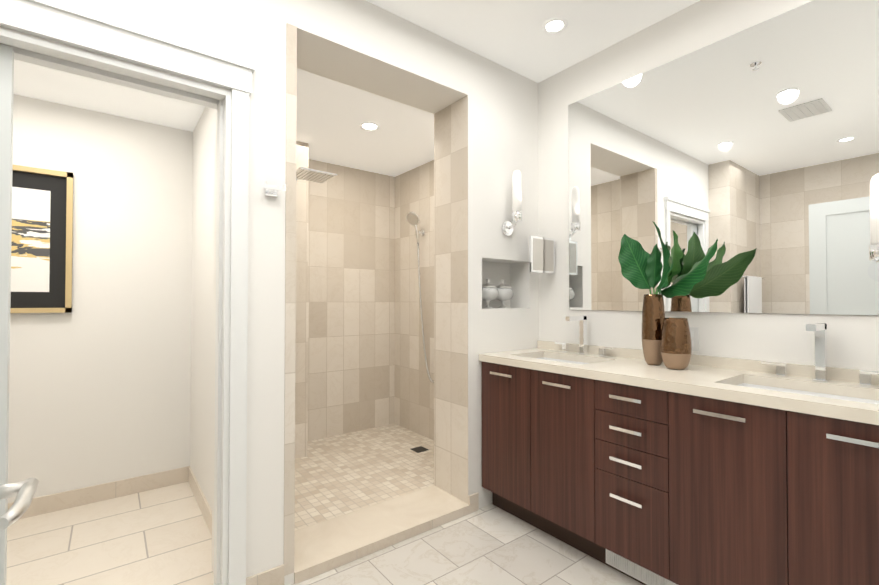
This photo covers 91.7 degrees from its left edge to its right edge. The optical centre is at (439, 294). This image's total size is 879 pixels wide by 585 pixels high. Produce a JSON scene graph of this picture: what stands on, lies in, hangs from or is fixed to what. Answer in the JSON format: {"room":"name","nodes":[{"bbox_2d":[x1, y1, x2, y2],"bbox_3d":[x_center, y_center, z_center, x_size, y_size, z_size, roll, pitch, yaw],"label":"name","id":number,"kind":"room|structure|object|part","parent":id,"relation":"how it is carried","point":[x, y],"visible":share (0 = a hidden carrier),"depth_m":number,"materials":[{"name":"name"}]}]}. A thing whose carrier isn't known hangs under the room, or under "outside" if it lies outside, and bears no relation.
{"room":"bathroom","nodes":[
{"label":"bathroom","id":0,"kind":"room"},
{"bbox_2d":[8,94,192,502],"bbox_3d":[-2.518,0.062,2.390,1.955,2.400,0.120,1,-1,-38],"label":"wall","id":1,"kind":"structure","parent":0,"point":[100,384],"depth_m":2.67,"materials":[{"name":"white paint"}]},
{"bbox_2d":[10,165,73,312],"bbox_3d":[-2.445,-0.314,2.353,0.640,0.830,0.035,1,-1,-38],"label":"picture","id":2,"kind":"object","parent":1,"relation":"attached to","point":[42,241],"visible":0.88,"depth_m":2.47,"materials":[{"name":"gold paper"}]},
{"bbox_2d":[7,466,188,519],"bbox_3d":[-2.478,1.211,2.320,1.955,0.100,0.012,1,-1,-38],"label":"baseboard","id":3,"kind":"structure","parent":1,"relation":"attached to","point":[40,505],"depth_m":2.63,"materials":[{"name":"tile"}]},
{"bbox_2d":[14,59,204,131],"bbox_3d":[-2.153,-1.351,1.839,2.075,0.410,1.470,1,-1,-38],"label":"ceiling","id":4,"kind":"structure","parent":0,"point":[47,84],"depth_m":2.46,"materials":[{"name":"white paint"}]},
{"bbox_2d":[0,0,231,99],"bbox_3d":[-1.209,-1.141,1.542,0.811,0.640,0.150,1,-1,-38],"label":"wall","id":5,"kind":"structure","parent":0,"point":[207,23],"depth_m":1.61,"materials":[{"name":"white paint"}]},
{"bbox_2d":[0,0,254,584],"bbox_3d":[-1.200,0.146,1.512,0.977,2.205,0.189,1,-1,-38],"label":"door frame","id":6,"kind":"structure","parent":5,"relation":"attached to","point":[238,340],"depth_m":1.69,"materials":[{"name":"white wood"}]},
{"bbox_3d":[-1.241,-0.810,1.579,0.771,0.020,0.055,1,-1,-38],"label":"door jamb","id":7,"kind":"part","parent":6,"relation":"part of","materials":[{"name":"white paint"}]},
{"bbox_3d":[-1.177,-0.811,1.496,0.771,0.020,0.055,1,-1,-38],"label":"door jamb","id":8,"kind":"part","parent":6,"relation":"part of","materials":[{"name":"white paint"}]},
{"bbox_3d":[-1.156,-0.879,1.469,0.957,0.095,0.024,1,-1,-38],"label":"door trim","id":9,"kind":"part","parent":6,"relation":"part of","materials":[{"name":"white paint"}]},
{"bbox_3d":[-1.153,-0.942,1.466,0.977,0.030,0.034,1,-1,-38],"label":"door trim","id":10,"kind":"part","parent":6,"relation":"part of","materials":[{"name":"white paint"}]},
{"bbox_2d":[194,107,214,509],"bbox_3d":[-1.198,0.042,2.373,0.115,2.440,1.180,1,-1,-38],"label":"wall","id":11,"kind":"structure","parent":0,"point":[204,332],"depth_m":2.52,"materials":[{"name":"white paint"}]},
{"bbox_2d":[188,466,211,534],"bbox_3d":[-1.300,1.212,2.384,0.012,0.100,1.328,1,-1,-38],"label":"baseboard","id":12,"kind":"structure","parent":11,"relation":"attached to","point":[203,504],"depth_m":2.51,"materials":[{"name":"tile"}]},
{"bbox_2d":[190,125,308,472],"bbox_3d":[-1.449,0.054,3.222,0.755,2.440,0.470,1,-1,-38],"label":"wall jog","id":13,"kind":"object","parent":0,"point":[301,333],"visible":0.14,"depth_m":3.23,"materials":[{"name":"stone"}]},
{"bbox_2d":[296,167,336,183],"bbox_3d":[-0.944,-0.836,2.995,0.250,0.082,0.524,1,-1,-38],"label":"shower head","id":14,"kind":"object","parent":13,"relation":"attached to","point":[311,175],"visible":0.88,"depth_m":2.86},
{"bbox_2d":[212,0,296,584],"bbox_3d":[-0.838,-0.100,1.926,0.264,2.710,0.330,1,-1,-38],"label":"wall","id":15,"kind":"structure","parent":0,"point":[259,33],"depth_m":1.80,"materials":[{"name":"white paint"}]},
{"bbox_2d":[214,99,222,584],"bbox_3d":[-0.908,0.228,1.754,0.012,2.050,0.060,1,-1,-38],"label":"door frame","id":16,"kind":"object","parent":15,"relation":"attached to","point":[218,350],"visible":1,"depth_m":1.74,"materials":[{"name":"white wood"}]},
{"bbox_2d":[246,564,283,584],"bbox_3d":[-0.727,1.203,1.777,0.156,0.100,0.012,1,-1,-38],"label":"baseboard","id":17,"kind":"structure","parent":15,"relation":"attached to","point":[273,576],"depth_m":1.78,"materials":[{"name":"tile"}]},
{"bbox_2d":[263,181,285,196],"bbox_3d":[-0.700,-0.443,1.793,0.090,0.048,0.057,1,-1,-38],"label":"hook","id":18,"kind":"object","parent":15,"relation":"attached to","point":[271,190],"visible":1,"depth_m":1.79,"materials":[{"name":"silver metal"}]},
{"bbox_2d":[284,23,296,575],"bbox_3d":[-0.650,0.009,1.859,0.045,2.390,0.004,1,-1,-38],"label":"wall tile strip","id":19,"kind":"object","parent":15,"relation":"attached to","point":[290,292],"visible":1,"depth_m":1.86,"materials":[{"name":"stone"}]},
{"bbox_2d":[6,482,642,584],"bbox_3d":[-0.651,1.278,1.463,4.040,0.060,3.840,1,-1,-38],"label":"floor","id":20,"kind":"structure","parent":0,"point":[161,536],"depth_m":2.08,"materials":[{"name":"tile"}]},
{"bbox_2d":[479,360,878,584],"bbox_3d":[1.003,0.819,1.964,0.568,0.874,1.818,1,-1,-38],"label":"bathroom vanity","id":21,"kind":"object","parent":20,"relation":"on","point":[698,470],"depth_m":1.64,"materials":[{"name":"brown wood"}]},
{"bbox_2d":[479,348,878,419],"bbox_3d":[1.011,0.362,1.973,0.553,0.040,1.836,1,-1,-38],"label":"countertop","id":22,"kind":"structure","parent":21,"relation":"on","point":[524,356],"depth_m":1.73,"materials":[{"name":"beige stone"}]},
{"bbox_2d":[535,356,610,367],"bbox_3d":[0.679,0.450,2.394,0.344,0.147,0.514,1,-1,-38],"label":"sink","id":23,"kind":"object","parent":22,"relation":"in","point":[598,363],"depth_m":2.49,"materials":[{"name":"white ceramic"}]},
{"bbox_2d":[555,316,610,355],"bbox_3d":[0.802,0.236,2.492,0.176,0.225,0.390,1,-1,-38],"label":"faucet","id":24,"kind":"object","parent":22,"relation":"on","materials":[{"name":"silver metal"}]},
{"bbox_2d":[618,221,717,364],"bbox_3d":[1.085,-0.006,2.013,0.212,0.694,0.446,1,-1,-38],"label":"vase","id":25,"kind":"object","parent":22,"relation":"on","point":[641,267],"visible":0.92,"depth_m":2.07,"materials":[{"name":"brown metal"}]},
{"bbox_2d":[661,318,691,369],"bbox_3d":[1.094,0.224,1.975,0.126,0.234,0.126,1,-1,-38],"label":"vase","id":26,"kind":"object","parent":22,"relation":"on","point":[676,347],"visible":1,"depth_m":1.93,"materials":[{"name":"brown ceramic"}]},
{"bbox_2d":[727,380,878,403],"bbox_3d":[1.332,0.437,1.547,0.344,0.147,0.515,1,-1,-38],"label":"sink","id":27,"kind":"object","parent":22,"relation":"in","point":[750,383],"depth_m":1.66,"materials":[{"name":"white ceramic"}]},
{"bbox_2d":[759,324,878,383],"bbox_3d":[1.455,0.224,1.645,0.176,0.225,0.389,1,-1,-38],"label":"faucet","id":28,"kind":"object","parent":22,"relation":"on","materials":[{"name":"silver metal"}]},
{"bbox_2d":[307,159,394,440],"bbox_3d":[-0.825,0.065,3.924,1.090,2.440,0.120,1,-1,-38],"label":"wall","id":29,"kind":"structure","parent":0,"point":[351,290],"depth_m":3.86,"materials":[{"name":"tile"}]},
{"bbox_2d":[296,69,433,176],"bbox_3d":[-0.664,-1.351,3.216,1.965,0.370,1.470,1,-1,-38],"label":"ceiling","id":30,"kind":"structure","parent":0,"point":[332,115],"depth_m":3.01,"materials":[{"name":"white paint"}]},
{"bbox_2d":[359,122,379,130],"bbox_3d":[-0.484,-1.166,2.956,0.144,0.006,0.144,1,-1,-38],"label":"recessed light","id":31,"kind":"object","parent":30,"relation":"attached to","point":[370,126],"visible":1,"depth_m":2.96,"materials":[{"name":"white"}]},
{"bbox_2d":[297,0,467,113],"bbox_3d":[-0.334,-1.314,2.333,1.010,0.270,0.330,1,-1,-38],"label":"wall","id":32,"kind":"structure","parent":0,"point":[366,46],"depth_m":2.23,"materials":[{"name":"white paint"}]},
{"bbox_2d":[394,160,433,439],"bbox_3d":[0.016,0.060,3.644,0.100,2.440,1.350,1,-1,-38],"label":"wall","id":33,"kind":"structure","parent":0,"point":[413,383],"depth_m":3.88,"materials":[{"name":"tile"}]},
{"bbox_2d":[406,212,433,382],"bbox_3d":[-0.109,0.008,3.581,0.173,1.445,0.425,1,-1,-38],"label":"handset","id":34,"kind":"object","parent":33,"relation":"attached to","point":[412,218],"visible":0.79,"depth_m":3.68,"materials":[{"name":"silver metal"}]},
{"bbox_2d":[434,256,481,308],"bbox_3d":[0.110,-0.069,2.658,0.112,0.309,0.330,1,-1,-38],"label":"wall","id":35,"kind":"structure","parent":0,"point":[457,283],"depth_m":2.56,"materials":[{"name":"beige tile"}]},
{"bbox_2d":[434,50,538,262],"bbox_3d":[0.317,-0.831,2.829,0.635,1.221,0.330,1,-1,-38],"label":"wall","id":36,"kind":"structure","parent":0,"point":[485,137],"depth_m":2.65,"materials":[{"name":"white paint"}]},
{"bbox_2d":[502,170,521,235],"bbox_3d":[0.461,-0.571,2.651,0.090,0.394,0.118,1,-1,-38],"label":"sconce","id":37,"kind":"object","parent":36,"relation":"attached to","point":[507,228],"visible":0.96,"depth_m":2.61,"materials":[{"name":"white glass"}]},
{"bbox_2d":[434,308,538,507],"bbox_3d":[0.317,0.678,2.807,0.635,1.180,0.330,1,-1,-38],"label":"wall","id":38,"kind":"structure","parent":0,"point":[464,339],"depth_m":2.59,"materials":[{"name":"white paint"}]},
{"bbox_2d":[468,492,478,512],"bbox_3d":[0.198,1.214,2.491,0.070,0.100,0.012,1,-1,-38],"label":"baseboard","id":39,"kind":"structure","parent":38,"relation":"attached to","point":[473,501],"depth_m":2.49,"materials":[{"name":"tile"}]},
{"bbox_2d":[482,279,498,307],"bbox_3d":[0.306,-0.010,2.688,0.135,0.189,0.135,1,-1,-38],"label":"jar","id":40,"kind":"object","parent":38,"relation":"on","point":[490,292],"visible":0.92,"depth_m":2.64,"materials":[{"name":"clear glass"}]},
{"bbox_2d":[496,279,512,307],"bbox_3d":[0.414,-0.008,2.782,0.135,0.189,0.135,1,-1,-38],"label":"jar","id":41,"kind":"object","parent":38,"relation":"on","point":[505,291],"visible":0.92,"depth_m":2.73,"materials":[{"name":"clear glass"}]},
{"bbox_2d":[482,261,510,307],"bbox_3d":[0.273,-0.065,2.891,0.430,0.309,0.160,1,-1,-38],"label":"wall","id":42,"kind":"structure","parent":0,"point":[495,273],"depth_m":2.87,"materials":[{"name":"white paint"}]},
{"bbox_2d":[510,262,538,307],"bbox_3d":[0.532,-0.064,2.983,0.093,0.309,0.330,1,-1,-38],"label":"wall niche","id":43,"kind":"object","parent":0,"point":[524,283],"visible":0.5,"depth_m":2.87,"materials":[{"name":"white paint"}]},
{"bbox_2d":[366,0,699,82],"bbox_3d":[-0.258,-1.519,0.993,4.040,0.100,2.550,1,-1,-38],"label":"ceiling","id":44,"kind":"structure","parent":0,"point":[511,35],"depth_m":2.29,"materials":[{"name":"white paint"}]},
{"bbox_2d":[542,17,567,33],"bbox_3d":[0.620,-1.446,2.297,0.134,0.006,0.134,1,-1,-38],"label":"recessed light","id":45,"kind":"object","parent":44,"relation":"in","point":[556,25],"visible":1,"depth_m":2.29,"materials":[{"name":"white"}]},
{"bbox_2d":[538,0,878,370],"bbox_3d":[0.845,-0.088,2.752,0.120,2.710,4.020,1,-1,-38],"label":"wall","id":46,"kind":"structure","parent":0,"point":[852,341],"depth_m":2.27,"materials":[{"name":"white paint"}]},
{"bbox_2d":[529,236,554,273],"bbox_3d":[0.645,-0.251,2.712,0.242,0.225,0.051,1,-1,-38],"label":"magnifying mirror","id":47,"kind":"object","parent":46,"relation":"attached to","point":[541,254],"visible":0.98,"depth_m":2.68,"materials":[{"name":"silver metal"}]},
{"bbox_2d":[689,327,698,350],"bbox_3d":[1.245,0.218,2.120,0.010,0.116,0.072,1,-1,-38],"label":"electrical outlet plate","id":48,"kind":"object","parent":46,"relation":"attached to","point":[694,338],"visible":0.38,"depth_m":2.10,"materials":[{"name":"white plastic"}]},
{"bbox_2d":[568,0,878,314],"bbox_3d":[1.337,-0.563,2.015,0.006,1.291,1.703,1,-1,-38],"label":"mirror","id":49,"kind":"object","parent":46,"relation":"attached to","point":[754,150],"visible":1,"depth_m":1.94,"materials":[{"name":"clear glass"}]},
{"bbox_2d":[868,173,878,281],"bbox_3d":[1.609,-0.242,1.552,0.118,0.394,0.090,1,-1,-38],"label":"sconce","id":50,"kind":"object","parent":49,"relation":"attached to","point":[873,270],"visible":1,"depth_m":1.53,"materials":[{"name":"white glass"}]},
{"bbox_3d":[-0.563,1.302,3.046,1.965,0.060,1.800,1,-1,-38],"label":"floor","id":51,"kind":"structure","parent":0,"visible":0},
{"bbox_2d":[295,432,433,529],"bbox_3d":[-0.562,1.247,2.960,1.630,0.046,1.000,1,-1,-38],"label":"mosaic shower floor","id":52,"kind":"structure","parent":51,"relation":"on","point":[334,483],"depth_m":2.88,"materials":[{"name":"beige tile"}]},
{"bbox_2d":[411,446,428,452],"bbox_3d":[-0.159,1.230,3.398,0.110,0.002,0.110,1,-1,-38],"label":"floor drain","id":53,"kind":"object","parent":52,"relation":"on","point":[419,449],"visible":1,"depth_m":3.40,"materials":[{"name":"grey metal"}]},
{"bbox_2d":[294,485,469,584],"bbox_3d":[-0.330,1.236,2.291,1.010,0.050,0.342,1,-1,-38],"label":"shower curb","id":54,"kind":"structure","parent":51,"relation":"on","point":[328,545],"depth_m":2.21,"materials":[{"name":"stone"}]},
{"bbox_3d":[-1.819,-1.153,1.071,0.730,0.630,0.050,1,-1,-38],"label":"wall","id":55,"kind":"structure","parent":0,"visible":0},
{"bbox_2d":[0,45,13,584],"bbox_3d":[-1.714,0.216,1.131,0.814,2.038,0.040,1,-1,-38],"label":"pocket door","id":56,"kind":"structure","parent":55,"relation":"in","point":[6,101],"depth_m":1.36,"materials":[{"name":"white paint"}]},
{"bbox_2d":[0,478,38,530],"bbox_3d":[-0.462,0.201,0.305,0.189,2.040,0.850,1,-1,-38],"label":"door handle","id":57,"kind":"object","parent":56,"relation":"attached to","point":[23,492],"depth_m":0.59,"materials":[{"name":"silver metal"}]}
]}

